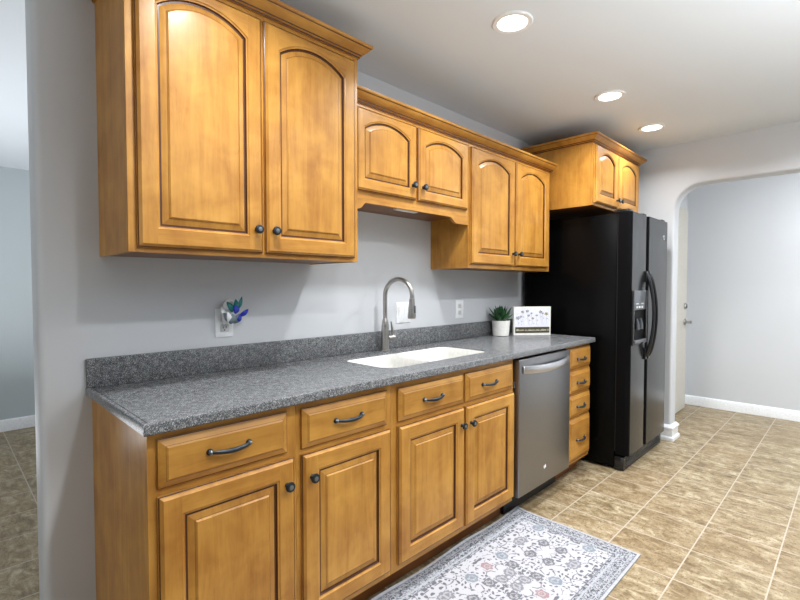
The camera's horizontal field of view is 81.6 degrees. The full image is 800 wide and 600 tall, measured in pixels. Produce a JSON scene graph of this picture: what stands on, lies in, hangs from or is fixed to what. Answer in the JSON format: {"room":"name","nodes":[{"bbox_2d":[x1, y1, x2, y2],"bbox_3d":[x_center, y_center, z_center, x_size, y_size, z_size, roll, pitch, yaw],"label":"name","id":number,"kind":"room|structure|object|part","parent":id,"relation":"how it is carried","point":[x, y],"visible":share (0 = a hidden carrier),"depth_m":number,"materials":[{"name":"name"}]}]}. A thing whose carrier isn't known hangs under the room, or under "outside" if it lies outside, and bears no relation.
{"room":"kitchen","nodes":[
{"label":"kitchen","id":0,"kind":"room"},
{"bbox_2d":[0,0,28,169],"bbox_3d":[-2.216,-1.222,3.017,3.370,0.210,7.600,2,2,45],"label":"ceiling","id":1,"kind":"structure","parent":0,"point":[14,148],"depth_m":2.38,"materials":[{"name":"paint"}]},
{"bbox_2d":[0,166,34,419],"bbox_3d":[-3.381,-0.007,4.145,0.120,2.290,7.500,2,2,45],"label":"wall","id":2,"kind":"structure","parent":0,"point":[17,393],"depth_m":4.07,"materials":[{"name":"paint"}]},
{"bbox_2d":[0,415,34,431],"bbox_3d":[-3.334,1.088,4.131,0.015,0.102,7.500,2,2,45],"label":"baseboard","id":3,"kind":"structure","parent":2,"relation":"attached to","point":[26,421],"depth_m":4.08,"materials":[{"name":"white paint"}]},
{"bbox_2d":[25,0,532,599],"bbox_3d":[0.176,-0.026,2.976,0.130,2.400,3.994,2,2,45],"label":"wall","id":4,"kind":"structure","parent":0,"point":[86,304],"depth_m":1.63,"materials":[{"name":"paint"}]},
{"bbox_2d":[215,309,232,337],"bbox_3d":[-0.743,0.096,1.958,0.008,0.121,0.078,2,2,45],"label":"wall outlet","id":5,"kind":"object","parent":4,"relation":"attached to","point":[221,330],"visible":0.68,"depth_m":1.95,"materials":[{"name":"white plastic"}]},
{"bbox_2d":[221,324,228,331],"bbox_3d":[-0.741,0.119,1.958,0.003,0.033,0.034,2,2,45],"label":"receptacle","id":6,"kind":"object","parent":5,"relation":"attached to","point":[224,327],"depth_m":1.96,"materials":[{"name":"white plastic"}]},
{"bbox_2d":[221,297,247,323],"bbox_3d":[-0.697,0.043,1.942,0.077,0.116,0.112,2,2,45],"label":"night light","id":7,"kind":"object","parent":5,"relation":"attached to","point":[228,307],"visible":1,"depth_m":1.92,"materials":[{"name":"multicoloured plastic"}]},
{"bbox_2d":[92,0,373,264],"bbox_3d":[-0.605,-0.623,1.802,0.392,0.929,0.997,2,2,45],"label":"upper cabinet","id":8,"kind":"object","parent":4,"relation":"attached to","point":[227,129],"visible":1,"depth_m":1.59,"materials":[{"name":"brown wood"}]},
{"bbox_3d":[-0.648,-0.587,1.537,0.020,0.841,0.413,2,2,45],"label":"door","id":9,"kind":"part","parent":8,"relation":"part of","materials":[{"name":"brown wood"}]},
{"bbox_3d":[-0.605,-1.061,1.788,0.392,0.052,0.997,2,2,45],"label":"crown molding","id":10,"kind":"part","parent":8,"relation":"part of","materials":[{"name":"brown wood"}]},
{"bbox_3d":[-0.505,-0.253,1.657,0.028,0.033,0.033,2,2,45],"label":"knob","id":11,"kind":"part","parent":8,"relation":"part of","materials":[{"name":"grey metal"}]},
{"bbox_3d":[-0.455,-0.255,1.707,0.028,0.033,0.033,2,2,45],"label":"knob","id":12,"kind":"part","parent":8,"relation":"part of","materials":[{"name":"grey metal"}]},
{"bbox_3d":[-0.344,-0.596,1.842,0.020,0.841,0.423,2,2,45],"label":"door","id":13,"kind":"part","parent":8,"relation":"part of","materials":[{"name":"brown wood"}]},
{"bbox_2d":[85,319,512,387],"bbox_3d":[-0.098,0.225,2.600,0.019,0.102,2.806,2,2,45],"label":"backsplash","id":14,"kind":"structure","parent":4,"relation":"attached to","point":[113,370],"depth_m":2.03,"materials":[{"name":"grey stone"}]},
{"bbox_2d":[396,302,409,322],"bbox_3d":[0.021,0.073,2.724,0.009,0.121,0.118,2,2,45],"label":"switch plate","id":15,"kind":"object","parent":4,"relation":"attached to","point":[401,307],"visible":0.77,"depth_m":2.71,"materials":[{"name":"white plastic"}]},
{"bbox_2d":[357,103,467,224],"bbox_3d":[0.000,-0.662,2.449,0.335,0.471,0.875,2,2,45],"label":"upper cabinet","id":16,"kind":"object","parent":4,"relation":"attached to","point":[402,164],"visible":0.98,"depth_m":2.32,"materials":[{"name":"brown wood"}]},
{"bbox_3d":[-0.059,-0.686,2.205,0.020,0.371,0.399,2,2,45],"label":"door","id":17,"kind":"part","parent":16,"relation":"part of","materials":[{"name":"brown wood"}]},
{"bbox_2d":[393,208,417,212],"bbox_3d":[0.029,-0.466,2.413,0.027,0.012,0.160,2,2,45],"label":"light","id":18,"kind":"object","parent":16,"relation":"attached to","point":[393,208],"visible":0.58,"depth_m":2.40,"materials":[{"name":"white plastic"}]},
{"bbox_3d":[0.074,-0.573,2.308,0.028,0.033,0.033,2,2,45],"label":"knob","id":19,"kind":"part","parent":16,"relation":"part of","materials":[{"name":"grey metal"}]},
{"bbox_3d":[0.129,-0.575,2.363,0.028,0.033,0.033,2,2,45],"label":"knob","id":20,"kind":"part","parent":16,"relation":"part of","materials":[{"name":"grey metal"}]},
{"bbox_3d":[0.238,-0.695,2.503,0.020,0.371,0.417,2,2,45],"label":"door","id":21,"kind":"part","parent":16,"relation":"part of","materials":[{"name":"brown wood"}]},
{"bbox_2d":[357,85,557,172],"bbox_3d":[0.366,-0.935,2.807,0.336,0.052,1.910,2,2,45],"label":"crown molding","id":22,"kind":"structure","parent":16,"relation":"attached to","point":[365,96],"depth_m":2.47,"materials":[{"name":"brown wood"}]},
{"bbox_2d":[455,300,463,317],"bbox_3d":[0.399,0.061,3.104,0.008,0.121,0.086,2,2,45],"label":"wall outlet","id":23,"kind":"object","parent":4,"relation":"attached to","point":[459,304],"visible":1,"depth_m":3.10,"materials":[{"name":"white plastic"}]},
{"bbox_2d":[431,143,549,271],"bbox_3d":[0.657,-0.559,3.112,0.335,0.719,0.984,2,2,45],"label":"upper cabinet","id":24,"kind":"object","parent":4,"relation":"attached to","point":[507,229],"visible":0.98,"depth_m":2.88,"materials":[{"name":"brown wood"}]},
{"bbox_3d":[0.577,-0.553,2.849,0.020,0.676,0.468,2,2,45],"label":"door","id":25,"kind":"part","parent":24,"relation":"part of","materials":[{"name":"brown wood"}]},
{"bbox_3d":[0.909,-0.563,3.181,0.020,0.676,0.446,2,2,45],"label":"door","id":26,"kind":"part","parent":24,"relation":"part of","materials":[{"name":"brown wood"}]},
{"bbox_2d":[519,131,646,219],"bbox_3d":[1.446,-0.907,3.678,0.640,0.478,1.010,2,2,45],"label":"upper cabinet","id":27,"kind":"object","parent":4,"relation":"attached to","point":[595,174],"visible":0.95,"depth_m":3.32,"materials":[{"name":"brown wood"}]},
{"bbox_3d":[1.446,-1.120,3.671,0.640,0.052,1.010,2,2,45],"label":"crown molding","id":28,"kind":"part","parent":27,"relation":"part of","materials":[{"name":"brown wood"}]},
{"bbox_3d":[1.476,-0.873,3.311,0.020,0.398,0.399,2,2,45],"label":"door","id":29,"kind":"part","parent":27,"relation":"part of","materials":[{"name":"brown wood"}]},
{"bbox_3d":[1.631,-0.883,3.494,0.019,0.442,0.910,2,2,45],"label":"frame","id":30,"kind":"part","parent":27,"relation":"part of","materials":[{"name":"brown wood"}]},
{"bbox_3d":[1.782,-0.883,3.617,0.020,0.398,0.443,2,2,45],"label":"door","id":31,"kind":"part","parent":27,"relation":"part of","materials":[{"name":"brown wood"}]},
{"bbox_2d":[0,404,799,599],"bbox_3d":[-0.117,1.245,1.991,7.900,0.080,9.000,2,2,45],"label":"floor","id":32,"kind":"structure","parent":0,"point":[712,512],"depth_m":2.63,"materials":[{"name":"tile"}]},
{"bbox_2d":[92,400,296,599],"bbox_3d":[-0.696,0.777,1.574,0.644,0.880,0.450,2,2,45],"label":"base cabinet","id":33,"kind":"object","parent":32,"relation":"on","point":[206,511],"visible":0.98,"depth_m":1.36,"materials":[{"name":"brown wood"}]},
{"bbox_3d":[-0.501,0.431,1.359,0.020,0.134,0.391,2,2,45],"label":"drawer","id":34,"kind":"part","parent":33,"relation":"part of","materials":[{"name":"brown wood"}]},
{"bbox_3d":[-0.493,0.807,1.379,0.020,0.578,0.414,2,2,45],"label":"door","id":35,"kind":"part","parent":33,"relation":"part of","materials":[{"name":"brown wood"}]},
{"bbox_3d":[-0.485,0.429,1.340,0.029,0.021,0.137,2,2,45],"label":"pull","id":36,"kind":"part","parent":33,"relation":"part of","materials":[{"name":"grey metal"}]},
{"bbox_3d":[-0.352,0.596,1.479,0.028,0.033,0.033,2,2,45],"label":"knob","id":37,"kind":"part","parent":33,"relation":"part of","materials":[{"name":"grey metal"}]},
{"bbox_2d":[295,385,390,599],"bbox_3d":[-0.383,0.768,1.888,0.644,0.880,0.434,2,2,45],"label":"base cabinet","id":38,"kind":"object","parent":32,"relation":"on","point":[343,442],"visible":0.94,"depth_m":1.66,"materials":[{"name":"brown wood"}]},
{"bbox_3d":[-0.285,0.594,1.546,0.028,0.033,0.033,2,2,45],"label":"knob","id":39,"kind":"part","parent":38,"relation":"part of","materials":[{"name":"grey metal"}]},
{"bbox_3d":[-0.187,0.425,1.674,0.020,0.136,0.393,2,2,45],"label":"drawer","id":40,"kind":"part","parent":38,"relation":"part of","materials":[{"name":"brown wood"}]},
{"bbox_3d":[-0.173,0.422,1.653,0.029,0.021,0.137,2,2,45],"label":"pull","id":41,"kind":"part","parent":38,"relation":"part of","materials":[{"name":"grey metal"}]},
{"bbox_2d":[378,359,513,590],"bbox_3d":[0.091,0.753,2.365,0.644,0.880,0.910,2,2,45],"label":"base cabinet","id":42,"kind":"object","parent":32,"relation":"on","point":[452,434],"visible":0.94,"depth_m":2.08,"materials":[{"name":"brown wood"}]},
{"bbox_2d":[85,319,594,436],"bbox_3d":[0.118,0.246,2.385,0.631,0.130,2.807,2,2,45],"label":"countertop","id":43,"kind":"structure","parent":42,"relation":"on","point":[154,393],"depth_m":1.82,"materials":[{"name":"grey stone"}]},
{"bbox_2d":[380,277,415,351],"bbox_3d":[-0.009,0.078,2.479,0.225,0.402,0.092,2,2,45],"label":"faucet","id":44,"kind":"object","parent":43,"relation":"on","point":[385,337],"visible":1,"depth_m":2.51,"materials":[{"name":"silver metal"}]},
{"bbox_3d":[-0.047,0.168,2.552,0.044,0.101,0.025,-1,2,-35],"label":"lever handle","id":45,"kind":"part","parent":44,"relation":"part of","materials":[{"name":"silver metal"}]},
{"bbox_3d":[-0.009,-0.009,2.472,0.201,0.227,0.023,1,2,36],"label":"spout","id":46,"kind":"part","parent":44,"relation":"part of","materials":[{"name":"silver metal"}]},
{"bbox_2d":[348,347,483,367],"bbox_3d":[0.106,0.374,2.375,0.334,0.170,0.772,2,2,45],"label":"sink","id":47,"kind":"object","parent":43,"relation":"in","point":[402,359],"visible":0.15,"depth_m":2.44,"materials":[{"name":"white ceramic"}]},
{"bbox_2d":[489,306,512,335],"bbox_3d":[0.721,0.145,3.308,0.172,0.218,0.184,0,2,3],"label":"potted succulent","id":48,"kind":"object","parent":43,"relation":"on","point":[500,324],"visible":1,"depth_m":3.26,"materials":[{"name":"white ceramic"}]},
{"bbox_2d":[513,306,550,335],"bbox_3d":[0.947,0.150,3.329,0.279,0.206,0.024,0,2,-8],"label":"sign","id":49,"kind":"object","parent":43,"relation":"on","point":[526,320],"visible":1,"depth_m":3.32,"materials":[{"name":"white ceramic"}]},
{"bbox_3d":[0.145,0.418,2.008,0.020,0.137,0.431,2,2,45],"label":"drawer","id":50,"kind":"part","parent":42,"relation":"part of","materials":[{"name":"brown wood"}]},
{"bbox_3d":[0.145,0.787,2.019,0.020,0.566,0.431,2,2,45],"label":"door","id":51,"kind":"part","parent":42,"relation":"part of","materials":[{"name":"brown wood"}]},
{"bbox_3d":[0.153,0.419,1.981,0.029,0.021,0.137,2,2,45],"label":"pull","id":52,"kind":"part","parent":42,"relation":"part of","materials":[{"name":"grey metal"}]},
{"bbox_3d":[0.295,0.579,2.129,0.028,0.033,0.033,2,2,45],"label":"knob","id":53,"kind":"part","parent":42,"relation":"part of","materials":[{"name":"grey metal"}]},
{"bbox_3d":[0.346,0.579,2.181,0.028,0.033,0.033,2,2,45],"label":"knob","id":54,"kind":"part","parent":42,"relation":"part of","materials":[{"name":"grey metal"}]},
{"bbox_3d":[0.452,0.408,2.316,0.020,0.137,0.413,2,2,45],"label":"drawer","id":55,"kind":"part","parent":42,"relation":"part of","materials":[{"name":"brown wood"}]},
{"bbox_3d":[0.457,0.780,2.332,0.020,0.570,0.426,2,2,45],"label":"door","id":56,"kind":"part","parent":42,"relation":"part of","materials":[{"name":"brown wood"}]},
{"bbox_3d":[0.454,0.410,2.283,0.029,0.021,0.137,2,2,45],"label":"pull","id":57,"kind":"part","parent":42,"relation":"part of","materials":[{"name":"grey metal"}]},
{"bbox_2d":[371,506,640,599],"bbox_3d":[0.281,1.202,1.783,0.651,0.017,1.751,2,2,45],"label":"runner rug","id":58,"kind":"object","parent":32,"relation":"on","point":[523,554],"visible":1,"depth_m":2.08,"materials":[{"name":"grey fabric"}]},
{"bbox_2d":[501,349,569,513],"bbox_3d":[0.654,0.743,2.894,0.636,0.867,0.624,2,2,45],"label":"dishwasher","id":59,"kind":"object","parent":32,"relation":"on","point":[541,382],"visible":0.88,"depth_m":2.65,"materials":[{"name":"silver metal"}]},
{"bbox_3d":[0.784,1.131,2.782,0.015,0.098,0.610,2,2,45],"label":"toe panel","id":60,"kind":"part","parent":59,"relation":"part of","materials":[{"name":"black plastic"}]},
{"bbox_3d":[0.866,0.377,2.678,0.046,0.052,0.544,2,2,45],"label":"handle","id":61,"kind":"part","parent":59,"relation":"part of","materials":[{"name":"silver metal"}]},
{"bbox_2d":[555,343,589,478],"bbox_3d":[0.983,0.725,3.259,0.644,0.880,0.348,2,2,45],"label":"base cabinet","id":62,"kind":"object","parent":32,"relation":"on","point":[580,354],"visible":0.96,"depth_m":3.04,"materials":[{"name":"brown wood"}]},
{"bbox_3d":[1.169,0.679,3.073,0.019,0.776,0.348,2,2,45],"label":"frame","id":63,"kind":"part","parent":62,"relation":"part of","materials":[{"name":"brown wood"}]},
{"bbox_3d":[1.186,0.907,3.069,0.020,0.274,0.323,2,2,45],"label":"drawer","id":64,"kind":"part","parent":62,"relation":"part of","materials":[{"name":"brown wood"}]},
{"bbox_3d":[1.186,0.688,3.062,0.020,0.144,0.323,2,2,45],"label":"drawer","id":65,"kind":"part","parent":62,"relation":"part of","materials":[{"name":"brown wood"}]},
{"bbox_3d":[1.186,0.532,3.057,0.020,0.147,0.323,2,2,45],"label":"drawer","id":66,"kind":"part","parent":62,"relation":"part of","materials":[{"name":"brown wood"}]},
{"bbox_3d":[1.186,0.376,3.052,0.020,0.136,0.323,2,2,45],"label":"drawer","id":67,"kind":"part","parent":62,"relation":"part of","materials":[{"name":"brown wood"}]},
{"bbox_2d":[525,208,666,470],"bbox_3d":[1.571,0.262,3.641,0.852,1.782,0.822,2,2,45],"label":"refrigerator","id":68,"kind":"object","parent":32,"relation":"on","point":[605,280],"visible":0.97,"depth_m":3.26,"materials":[{"name":"black metal"}]},
{"bbox_3d":[1.620,0.229,3.239,0.084,1.650,0.324,2,2,45],"label":"freezer door","id":69,"kind":"part","parent":68,"relation":"part of","materials":[{"name":"black metal"}]},
{"bbox_3d":[1.768,0.110,3.285,0.076,0.630,0.032,2,2,45],"label":"handle","id":70,"kind":"part","parent":68,"relation":"part of","materials":[{"name":"black metal"}]},
{"bbox_3d":[1.814,0.108,3.330,0.076,0.630,0.032,2,2,45],"label":"handle","id":71,"kind":"part","parent":68,"relation":"part of","materials":[{"name":"black metal"}]},
{"bbox_3d":[1.915,0.220,3.536,0.084,1.650,0.482,2,2,45],"label":"fresh food door","id":72,"kind":"part","parent":68,"relation":"part of","materials":[{"name":"black metal"}]},
{"bbox_2d":[492,320,509,335],"bbox_3d":[0.720,0.199,3.306,0.128,0.109,0.128,2,2,45],"label":"pot","id":73,"kind":"object","parent":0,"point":[499,327],"depth_m":3.26,"materials":[{"name":"white ceramic"}]},
{"bbox_2d":[279,0,799,151],"bbox_3d":[1.077,-1.207,0.725,4.530,0.100,9.000,2,2,45],"label":"ceiling","id":74,"kind":"structure","parent":0,"point":[699,69],"depth_m":2.33,"materials":[{"name":"paint"}]},
{"bbox_2d":[492,10,532,33],"bbox_3d":[0.484,-1.194,1.994,0.173,0.011,0.173,2,2,45],"label":"recessed light","id":75,"kind":"object","parent":74,"relation":"in","point":[515,21],"visible":1,"depth_m":1.99,"materials":[{"name":"white paint"}]},
{"bbox_2d":[594,90,625,101],"bbox_3d":[1.253,-1.218,2.766,0.173,0.011,0.173,2,2,45],"label":"recessed light","id":76,"kind":"object","parent":74,"relation":"in","point":[610,95],"visible":1,"depth_m":2.75,"materials":[{"name":"white paint"}]},
{"bbox_2d":[638,123,665,131],"bbox_3d":[1.803,-1.235,3.319,0.173,0.011,0.173,2,2,45],"label":"recessed light","id":77,"kind":"object","parent":74,"relation":"in","point":[655,126],"visible":1,"depth_m":3.31,"materials":[{"name":"white paint"}]},
{"bbox_2d":[680,194,687,208],"bbox_3d":[2.596,-0.075,4.577,0.120,2.400,1.410,2,2,45],"label":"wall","id":78,"kind":"structure","parent":0,"point":[684,203],"depth_m":4.86,"materials":[{"name":"paint"}]},
{"bbox_2d":[675,207,691,412],"bbox_3d":[2.615,0.107,4.405,0.107,2.023,0.925,2,2,45],"label":"door","id":79,"kind":"structure","parent":78,"relation":"in","point":[683,213],"depth_m":4.61,"materials":[{"name":"paint"}]},
{"bbox_3d":[2.877,0.223,4.643,0.067,0.066,0.149,2,2,45],"label":"handle","id":80,"kind":"part","parent":79,"relation":"part of","materials":[{"name":"silver metal"}]},
{"bbox_2d":[635,121,799,424],"bbox_3d":[3.194,-0.023,2.889,4.530,2.400,0.140,2,2,45],"label":"wall","id":81,"kind":"structure","parent":0,"point":[668,174],"depth_m":3.68,"materials":[{"name":"paint"}]},
{"bbox_2d":[660,421,679,441],"bbox_3d":[2.160,1.081,3.952,0.353,0.128,0.196,2,2,45],"label":"trim","id":82,"kind":"structure","parent":81,"relation":"attached to","point":[670,433],"depth_m":3.81,"materials":[{"name":"white paint"}]},
{"bbox_2d":[685,173,799,410],"bbox_3d":[4.449,-0.046,3.646,3.820,2.400,0.115,2,2,45],"label":"wall","id":83,"kind":"structure","parent":0,"point":[743,308],"depth_m":4.59,"materials":[{"name":"paint"}]},
{"bbox_2d":[685,395,799,421],"bbox_3d":[4.403,1.105,3.635,3.820,0.098,0.015,2,2,45],"label":"baseboard","id":84,"kind":"structure","parent":83,"relation":"attached to","point":[786,414],"depth_m":4.60,"materials":[{"name":"white paint"}]}
]}

